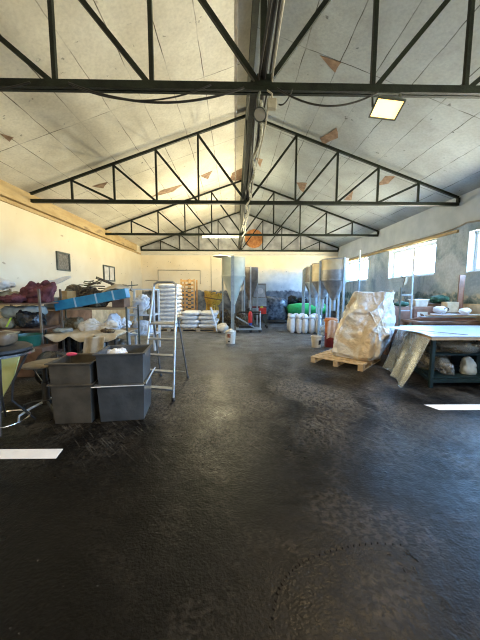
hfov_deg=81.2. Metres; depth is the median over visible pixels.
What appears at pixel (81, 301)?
carton
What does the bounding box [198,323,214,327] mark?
sack
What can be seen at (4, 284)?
sack
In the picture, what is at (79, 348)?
bench
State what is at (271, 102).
junction box
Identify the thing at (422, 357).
plastic bag
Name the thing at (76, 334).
sheet
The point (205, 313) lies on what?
sack
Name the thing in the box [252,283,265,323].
machine
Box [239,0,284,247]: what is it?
cable bundle
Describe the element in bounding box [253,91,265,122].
spotlight
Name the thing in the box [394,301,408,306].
cloth
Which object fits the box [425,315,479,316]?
plank
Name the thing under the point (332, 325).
cloth
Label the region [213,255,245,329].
hopper
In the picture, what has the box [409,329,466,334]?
steel rule
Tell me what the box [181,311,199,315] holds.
sack
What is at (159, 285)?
sack
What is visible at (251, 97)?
beam
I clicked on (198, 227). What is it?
roof truss
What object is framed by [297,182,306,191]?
ceiling
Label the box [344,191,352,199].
ceiling
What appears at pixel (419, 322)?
bench
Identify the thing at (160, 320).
sack
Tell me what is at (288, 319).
sack
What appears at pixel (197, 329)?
wooden pallet
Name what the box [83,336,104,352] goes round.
strip
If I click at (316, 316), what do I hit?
sack
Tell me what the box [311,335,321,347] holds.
pail
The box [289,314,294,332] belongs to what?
sack
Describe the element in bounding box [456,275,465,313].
board
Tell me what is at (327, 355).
wooden pallet
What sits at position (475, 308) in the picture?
cardboard box
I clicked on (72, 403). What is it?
storage bin
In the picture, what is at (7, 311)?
sheet
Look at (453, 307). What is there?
box
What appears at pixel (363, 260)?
window
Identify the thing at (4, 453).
floor marking
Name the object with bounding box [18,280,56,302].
heap
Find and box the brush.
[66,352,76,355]
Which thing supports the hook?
hanging from the ladder
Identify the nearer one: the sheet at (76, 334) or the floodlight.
the floodlight
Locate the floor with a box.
[0,320,479,639]
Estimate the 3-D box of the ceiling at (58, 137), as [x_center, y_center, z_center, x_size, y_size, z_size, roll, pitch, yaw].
[0.197,-3.901,4.958,11.420,2.136,21.250,0,6,-1]
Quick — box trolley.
[253,313,267,327]
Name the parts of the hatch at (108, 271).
panel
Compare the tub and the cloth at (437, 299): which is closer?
the tub
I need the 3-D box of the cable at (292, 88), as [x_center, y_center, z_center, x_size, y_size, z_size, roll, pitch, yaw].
[0.491,-2.392,3.002,0.159,0.176,0.016,0,6,-1]
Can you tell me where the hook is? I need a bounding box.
[400,273,407,287]
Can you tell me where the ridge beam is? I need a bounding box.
[240,0,259,213]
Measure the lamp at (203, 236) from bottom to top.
0.085 m
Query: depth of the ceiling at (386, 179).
7.54 m
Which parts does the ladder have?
rail, rail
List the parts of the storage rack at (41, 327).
post, post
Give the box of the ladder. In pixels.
[397,276,413,343]
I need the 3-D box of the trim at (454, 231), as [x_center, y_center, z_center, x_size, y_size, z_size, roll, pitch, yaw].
[5.463,-2.671,11.140,0.052,0.070,8.100,0,6,-1]
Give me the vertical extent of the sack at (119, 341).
0.509 m
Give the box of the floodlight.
[368,92,405,120]
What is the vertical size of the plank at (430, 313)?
0.022 m
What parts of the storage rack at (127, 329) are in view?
post, post, post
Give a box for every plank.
[409,318,474,320]
[414,317,475,319]
[419,316,475,317]
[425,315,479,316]
[430,313,479,314]
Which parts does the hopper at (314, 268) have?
leg, leg, leg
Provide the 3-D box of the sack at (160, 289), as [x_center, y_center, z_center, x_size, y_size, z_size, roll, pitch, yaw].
[-2.836,-1.199,11.164,0.842,0.175,0.446,0,6,-1]
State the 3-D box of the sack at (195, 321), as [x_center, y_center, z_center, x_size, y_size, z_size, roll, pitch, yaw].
[-1.984,0.050,11.300,0.745,0.180,0.554,0,6,0]
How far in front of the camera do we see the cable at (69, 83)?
2.98 m
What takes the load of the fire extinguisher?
attached to the base
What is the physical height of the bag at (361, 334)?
1.498 m
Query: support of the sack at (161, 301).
on the sack at (161, 305)
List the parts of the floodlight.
lamp glass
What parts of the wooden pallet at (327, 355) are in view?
board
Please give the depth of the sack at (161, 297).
11.00 m
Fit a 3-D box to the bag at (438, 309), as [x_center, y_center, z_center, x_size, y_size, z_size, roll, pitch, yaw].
[4.463,-0.227,6.231,0.298,0.165,0.244,0,6,-1]
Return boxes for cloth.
[326,320,337,338]
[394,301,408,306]
[429,295,449,303]
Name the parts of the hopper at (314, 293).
leg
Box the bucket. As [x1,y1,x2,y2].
[225,330,235,343]
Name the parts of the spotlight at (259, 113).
arm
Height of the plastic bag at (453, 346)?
0.295 m
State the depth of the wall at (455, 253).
8.15 m
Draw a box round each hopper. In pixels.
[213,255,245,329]
[242,266,257,324]
[302,269,317,313]
[303,266,321,324]
[308,263,330,330]
[317,257,348,334]
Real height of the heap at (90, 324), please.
0.273 m
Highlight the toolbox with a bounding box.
[259,306,265,313]
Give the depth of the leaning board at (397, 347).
6.19 m
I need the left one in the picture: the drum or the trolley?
the trolley
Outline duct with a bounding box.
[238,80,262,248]
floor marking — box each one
[0,449,62,458]
[426,404,479,409]
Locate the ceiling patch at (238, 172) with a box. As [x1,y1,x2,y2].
[231,168,241,180]
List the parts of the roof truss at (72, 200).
king post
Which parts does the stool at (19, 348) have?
leg, leg, seat, leg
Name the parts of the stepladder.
leg, leg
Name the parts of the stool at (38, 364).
leg, leg, seat, leg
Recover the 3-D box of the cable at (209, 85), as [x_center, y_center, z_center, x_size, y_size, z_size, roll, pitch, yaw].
[-1.030,-2.402,2.952,1.455,0.178,0.016,0,6,-1]
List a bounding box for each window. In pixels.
[349,258,367,281]
[389,242,435,278]
[468,231,479,271]
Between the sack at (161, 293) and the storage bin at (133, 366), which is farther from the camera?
the sack at (161, 293)
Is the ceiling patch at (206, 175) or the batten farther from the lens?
the ceiling patch at (206, 175)
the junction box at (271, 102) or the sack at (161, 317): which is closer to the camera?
the junction box at (271, 102)
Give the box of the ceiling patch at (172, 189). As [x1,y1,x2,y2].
[152,185,181,196]
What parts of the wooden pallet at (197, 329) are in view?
board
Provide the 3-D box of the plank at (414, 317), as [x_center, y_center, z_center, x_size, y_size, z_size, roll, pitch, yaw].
[4.607,-0.036,6.327,1.179,0.022,0.130,1,6,12]
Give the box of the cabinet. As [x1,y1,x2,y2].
[382,306,436,354]
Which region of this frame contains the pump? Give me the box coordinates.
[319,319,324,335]
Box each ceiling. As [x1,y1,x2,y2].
[0,0,479,246]
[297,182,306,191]
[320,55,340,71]
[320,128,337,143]
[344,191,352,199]
[376,176,395,185]
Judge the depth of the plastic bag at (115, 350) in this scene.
3.72 m
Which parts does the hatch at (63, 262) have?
panel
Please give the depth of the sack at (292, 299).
14.79 m
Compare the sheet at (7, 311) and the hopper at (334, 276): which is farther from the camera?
the hopper at (334, 276)
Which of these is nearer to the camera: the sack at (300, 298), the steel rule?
the steel rule
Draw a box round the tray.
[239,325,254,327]
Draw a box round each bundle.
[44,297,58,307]
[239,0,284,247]
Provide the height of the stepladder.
1.771 m
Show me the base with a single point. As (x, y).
(241, 327)
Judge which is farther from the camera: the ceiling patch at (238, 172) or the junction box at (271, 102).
the ceiling patch at (238, 172)
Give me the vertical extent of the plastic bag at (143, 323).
0.390 m
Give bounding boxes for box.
[62,291,75,299]
[112,298,129,306]
[267,90,276,110]
[441,302,458,312]
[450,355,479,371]
[463,304,479,320]
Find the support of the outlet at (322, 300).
attached to the hopper at (314, 268)
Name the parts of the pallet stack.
post, post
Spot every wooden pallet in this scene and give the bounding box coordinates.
[156,327,180,331]
[181,327,215,331]
[311,348,380,371]
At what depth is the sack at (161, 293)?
10.98 m
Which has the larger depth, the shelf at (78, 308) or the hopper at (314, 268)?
the hopper at (314, 268)
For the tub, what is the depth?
5.32 m
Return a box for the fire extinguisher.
[248,310,251,325]
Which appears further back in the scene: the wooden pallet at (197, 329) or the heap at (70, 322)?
the wooden pallet at (197, 329)
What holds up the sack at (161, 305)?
on the sack at (161, 309)
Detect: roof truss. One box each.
[0,0,479,98]
[29,114,460,206]
[105,180,378,236]
[140,211,338,251]
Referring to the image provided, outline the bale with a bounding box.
[261,296,286,320]
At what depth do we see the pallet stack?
12.18 m
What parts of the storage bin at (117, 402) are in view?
handle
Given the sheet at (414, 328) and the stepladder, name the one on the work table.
the sheet at (414, 328)
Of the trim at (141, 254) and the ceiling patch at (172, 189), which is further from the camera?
the trim at (141, 254)
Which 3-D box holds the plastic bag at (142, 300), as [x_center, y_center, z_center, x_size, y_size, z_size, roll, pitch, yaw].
[-2.715,-0.432,7.690,0.505,0.573,0.424,0,6,-1]
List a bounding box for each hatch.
[55,251,70,271]
[103,265,114,281]
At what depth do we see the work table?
4.81 m
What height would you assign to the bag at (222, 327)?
0.379 m
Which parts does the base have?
sloping rail, rail, rail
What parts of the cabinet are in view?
door, door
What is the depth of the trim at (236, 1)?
5.44 m
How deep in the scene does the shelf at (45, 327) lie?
5.69 m
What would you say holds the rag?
on the sheet at (76, 334)
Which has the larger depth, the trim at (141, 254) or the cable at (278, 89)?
the trim at (141, 254)
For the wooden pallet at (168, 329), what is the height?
0.140 m
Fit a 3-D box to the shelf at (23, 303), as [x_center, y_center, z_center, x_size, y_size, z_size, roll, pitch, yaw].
[-4.516,-0.353,5.871,1.060,0.030,0.720,0,6,-1]
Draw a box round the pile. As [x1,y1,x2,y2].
[65,280,111,306]
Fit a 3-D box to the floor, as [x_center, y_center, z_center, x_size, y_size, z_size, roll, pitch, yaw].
[0.187,1.149,5.475,11.420,0.200,21.250,0,6,-1]
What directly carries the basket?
on the cabinet
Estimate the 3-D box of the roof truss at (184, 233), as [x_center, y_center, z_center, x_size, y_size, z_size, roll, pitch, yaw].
[0.104,-4.342,10.846,10.749,2.109,0.095,0,6,-1]
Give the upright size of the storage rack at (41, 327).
1.640 m
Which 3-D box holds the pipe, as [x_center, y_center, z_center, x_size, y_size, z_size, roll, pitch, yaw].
[5.557,-2.144,5.013,0.084,0.123,19.602,0,6,-1]
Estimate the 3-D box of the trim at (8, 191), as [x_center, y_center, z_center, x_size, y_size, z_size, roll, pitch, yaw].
[-5.145,-2.702,4.553,0.117,0.310,19.600,0,6,-1]
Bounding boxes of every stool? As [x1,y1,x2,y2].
[0,341,35,436]
[17,358,56,421]
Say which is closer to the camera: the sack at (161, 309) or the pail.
the pail
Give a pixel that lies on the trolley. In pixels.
(266, 314)
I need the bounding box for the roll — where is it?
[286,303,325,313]
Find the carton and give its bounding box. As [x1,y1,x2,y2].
[54,288,129,310]
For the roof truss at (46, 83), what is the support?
attached to the wall at (455, 253)
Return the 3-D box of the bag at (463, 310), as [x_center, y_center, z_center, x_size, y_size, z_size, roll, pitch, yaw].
[4.968,-0.205,6.181,0.257,0.130,0.222,0,6,-1]
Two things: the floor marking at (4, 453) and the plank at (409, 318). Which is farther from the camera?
the plank at (409, 318)
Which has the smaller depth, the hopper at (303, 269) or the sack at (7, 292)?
the sack at (7, 292)
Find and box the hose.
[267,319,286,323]
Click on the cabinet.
(416, 311)
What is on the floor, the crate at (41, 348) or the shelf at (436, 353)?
the crate at (41, 348)
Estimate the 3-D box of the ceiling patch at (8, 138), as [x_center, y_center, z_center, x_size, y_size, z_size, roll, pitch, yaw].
[-4.198,-3.306,5.054,0.122,0.049,0.252,0,6,-1]
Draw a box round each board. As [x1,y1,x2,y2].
[1,356,19,395]
[210,307,217,331]
[389,339,411,363]
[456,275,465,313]
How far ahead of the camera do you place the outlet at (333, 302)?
9.61 m
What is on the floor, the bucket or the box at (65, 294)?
the bucket
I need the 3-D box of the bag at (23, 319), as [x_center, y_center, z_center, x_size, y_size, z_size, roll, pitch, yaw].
[-4.386,-0.050,5.808,0.596,0.375,0.433,0,6,-1]
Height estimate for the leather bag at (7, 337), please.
0.182 m
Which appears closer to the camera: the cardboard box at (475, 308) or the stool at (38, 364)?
the stool at (38, 364)
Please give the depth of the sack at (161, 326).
11.11 m
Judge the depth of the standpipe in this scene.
8.95 m
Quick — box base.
[236,311,261,332]
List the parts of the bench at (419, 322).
leg, leg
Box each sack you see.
[0,278,15,289]
[0,290,18,302]
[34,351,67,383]
[58,337,83,352]
[104,338,126,344]
[158,284,179,287]
[159,288,179,291]
[160,292,179,295]
[160,296,179,299]
[160,300,180,303]
[160,304,179,307]
[160,308,179,311]
[160,312,179,315]
[160,316,179,319]
[160,320,180,322]
[160,324,177,327]
[179,315,197,319]
[180,323,197,327]
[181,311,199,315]
[181,319,199,323]
[198,315,215,319]
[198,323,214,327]
[200,311,218,315]
[200,319,217,323]
[287,295,298,304]
[287,313,291,330]
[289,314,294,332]
[296,314,301,332]
[298,297,307,302]
[302,315,308,332]
[309,315,314,333]
[315,315,320,332]
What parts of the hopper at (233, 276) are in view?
lid, leg, leg, leg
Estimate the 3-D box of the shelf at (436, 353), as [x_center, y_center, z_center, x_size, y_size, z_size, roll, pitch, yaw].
[4.129,0.561,5.122,1.650,0.018,0.680,0,6,-1]
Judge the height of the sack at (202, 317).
0.180 m
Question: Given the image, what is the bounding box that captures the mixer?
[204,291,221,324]
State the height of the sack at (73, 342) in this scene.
0.553 m
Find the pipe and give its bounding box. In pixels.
[350,220,479,258]
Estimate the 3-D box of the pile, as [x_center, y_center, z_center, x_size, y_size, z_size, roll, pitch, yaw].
[-3.683,-0.667,6.988,1.271,0.686,0.641,-1,6,-8]
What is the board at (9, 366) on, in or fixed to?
on the floor
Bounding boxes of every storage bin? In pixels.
[44,353,97,384]
[46,379,99,423]
[91,367,155,421]
[92,344,152,384]
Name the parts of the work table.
leg, leg, frame rail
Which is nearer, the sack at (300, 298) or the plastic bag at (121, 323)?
the plastic bag at (121, 323)
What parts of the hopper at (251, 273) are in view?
leg, leg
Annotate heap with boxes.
[0,293,26,302]
[0,318,15,328]
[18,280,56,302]
[60,317,83,329]
[77,318,117,330]
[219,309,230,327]
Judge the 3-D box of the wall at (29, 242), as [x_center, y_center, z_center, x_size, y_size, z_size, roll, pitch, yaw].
[-5.368,-0.942,5.156,0.300,4.004,20.650,0,6,-1]
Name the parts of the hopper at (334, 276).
leg, leg, leg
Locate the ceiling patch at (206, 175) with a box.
[201,171,211,178]
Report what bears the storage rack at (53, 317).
on the floor
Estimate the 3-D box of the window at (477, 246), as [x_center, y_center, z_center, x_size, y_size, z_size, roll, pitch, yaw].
[5.740,-1.540,5.641,0.210,0.980,2.420,0,6,-1]
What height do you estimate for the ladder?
1.981 m
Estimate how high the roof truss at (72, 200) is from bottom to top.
2.109 m
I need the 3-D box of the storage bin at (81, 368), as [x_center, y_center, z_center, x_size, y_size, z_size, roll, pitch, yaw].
[-2.037,0.629,3.565,0.526,0.296,0.556,0,6,-4]
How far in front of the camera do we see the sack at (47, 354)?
4.61 m
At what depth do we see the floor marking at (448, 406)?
3.92 m
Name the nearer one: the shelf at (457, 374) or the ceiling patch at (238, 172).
the shelf at (457, 374)
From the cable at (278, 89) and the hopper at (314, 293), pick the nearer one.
the cable at (278, 89)
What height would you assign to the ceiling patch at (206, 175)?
0.153 m
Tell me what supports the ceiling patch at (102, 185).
attached to the ceiling at (58, 137)
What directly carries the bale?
on the floor
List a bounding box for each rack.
[0,289,64,351]
[24,310,91,351]
[44,305,139,344]
[127,289,160,350]
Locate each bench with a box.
[67,332,125,352]
[401,319,479,348]
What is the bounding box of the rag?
[100,328,114,332]
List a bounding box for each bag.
[0,330,19,345]
[13,309,46,327]
[104,313,131,329]
[107,347,127,353]
[132,294,149,313]
[133,320,152,333]
[217,323,228,332]
[332,290,395,360]
[412,343,447,370]
[433,306,448,312]
[434,357,454,374]
[436,340,479,353]
[458,308,471,313]
[459,356,476,374]
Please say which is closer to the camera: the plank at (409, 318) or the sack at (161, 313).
the plank at (409, 318)
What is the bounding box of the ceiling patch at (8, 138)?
[1,134,13,141]
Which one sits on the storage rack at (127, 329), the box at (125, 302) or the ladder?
the box at (125, 302)
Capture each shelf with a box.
[0,302,58,304]
[0,325,60,330]
[46,328,137,333]
[47,307,136,309]
[408,360,479,377]
[420,347,479,354]
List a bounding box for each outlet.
[313,298,316,305]
[320,299,323,307]
[331,300,335,310]
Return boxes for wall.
[0,201,142,333]
[141,213,337,319]
[336,188,479,341]
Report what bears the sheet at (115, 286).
on the carton
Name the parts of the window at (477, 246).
frame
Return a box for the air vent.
[245,229,261,247]
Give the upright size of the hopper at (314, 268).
2.710 m
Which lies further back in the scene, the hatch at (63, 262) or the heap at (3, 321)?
the hatch at (63, 262)
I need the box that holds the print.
[269,542,400,628]
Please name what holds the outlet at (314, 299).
attached to the hopper at (314, 293)
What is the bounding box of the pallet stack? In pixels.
[180,279,197,314]
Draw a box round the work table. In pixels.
[400,325,479,387]
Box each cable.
[0,81,30,90]
[68,81,243,103]
[72,84,210,101]
[277,87,378,106]
[278,88,292,105]
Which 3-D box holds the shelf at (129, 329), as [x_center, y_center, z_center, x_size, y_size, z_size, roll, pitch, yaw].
[-3.591,0.263,6.947,1.850,0.030,0.840,0,6,-1]
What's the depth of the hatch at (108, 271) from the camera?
11.33 m
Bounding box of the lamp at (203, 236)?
[202,235,238,237]
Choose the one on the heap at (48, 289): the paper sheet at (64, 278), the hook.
the paper sheet at (64, 278)
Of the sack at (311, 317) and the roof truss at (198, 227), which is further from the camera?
the roof truss at (198, 227)
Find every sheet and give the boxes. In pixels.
[0,305,47,317]
[43,329,126,341]
[48,276,70,283]
[52,328,72,332]
[102,284,132,291]
[385,326,441,333]
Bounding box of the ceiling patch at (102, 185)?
[93,182,107,187]
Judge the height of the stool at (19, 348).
0.979 m
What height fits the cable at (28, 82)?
0.167 m
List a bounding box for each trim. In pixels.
[0,179,136,250]
[141,254,337,255]
[235,0,237,212]
[348,230,458,260]
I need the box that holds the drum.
[324,317,337,347]
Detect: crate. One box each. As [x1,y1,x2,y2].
[15,344,57,376]
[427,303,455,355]
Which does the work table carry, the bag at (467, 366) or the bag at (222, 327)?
the bag at (467, 366)
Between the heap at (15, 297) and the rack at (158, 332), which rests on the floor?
the rack at (158, 332)
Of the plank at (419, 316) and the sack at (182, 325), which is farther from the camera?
the sack at (182, 325)
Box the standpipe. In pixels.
[357,250,360,290]
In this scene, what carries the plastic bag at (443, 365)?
on the work table
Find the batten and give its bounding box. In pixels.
[96,276,114,284]
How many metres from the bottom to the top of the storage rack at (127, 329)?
1.240 m
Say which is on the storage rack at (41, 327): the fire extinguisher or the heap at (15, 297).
the heap at (15, 297)
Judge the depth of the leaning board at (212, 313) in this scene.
10.84 m
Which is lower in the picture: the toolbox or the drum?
the drum
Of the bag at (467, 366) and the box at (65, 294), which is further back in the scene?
the box at (65, 294)
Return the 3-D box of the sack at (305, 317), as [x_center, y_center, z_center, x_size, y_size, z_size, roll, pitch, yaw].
[2.468,0.155,10.652,0.262,0.724,0.222,-4,7,-35]
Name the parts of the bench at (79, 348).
leg, leg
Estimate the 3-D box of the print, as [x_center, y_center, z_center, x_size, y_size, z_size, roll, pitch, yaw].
[0.542,1.441,1.643,0.994,0.001,0.204,-3,7,-27]
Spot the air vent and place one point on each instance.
(254, 241)
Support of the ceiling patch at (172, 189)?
attached to the ceiling at (58, 137)
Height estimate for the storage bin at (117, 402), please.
0.568 m
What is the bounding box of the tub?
[17,332,42,346]
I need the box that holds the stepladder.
[146,281,188,401]
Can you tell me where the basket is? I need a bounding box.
[408,299,428,306]
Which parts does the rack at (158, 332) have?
post, post, rail, rail, post, post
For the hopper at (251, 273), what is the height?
2.720 m
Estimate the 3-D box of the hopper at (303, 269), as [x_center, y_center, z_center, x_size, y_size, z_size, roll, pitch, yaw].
[3.441,-1.107,13.304,0.940,2.710,0.918,0,6,-1]
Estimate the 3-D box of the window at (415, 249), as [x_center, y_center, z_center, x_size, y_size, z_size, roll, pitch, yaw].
[5.674,-1.901,9.162,0.210,0.980,2.400,0,6,-1]
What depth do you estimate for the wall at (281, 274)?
15.40 m

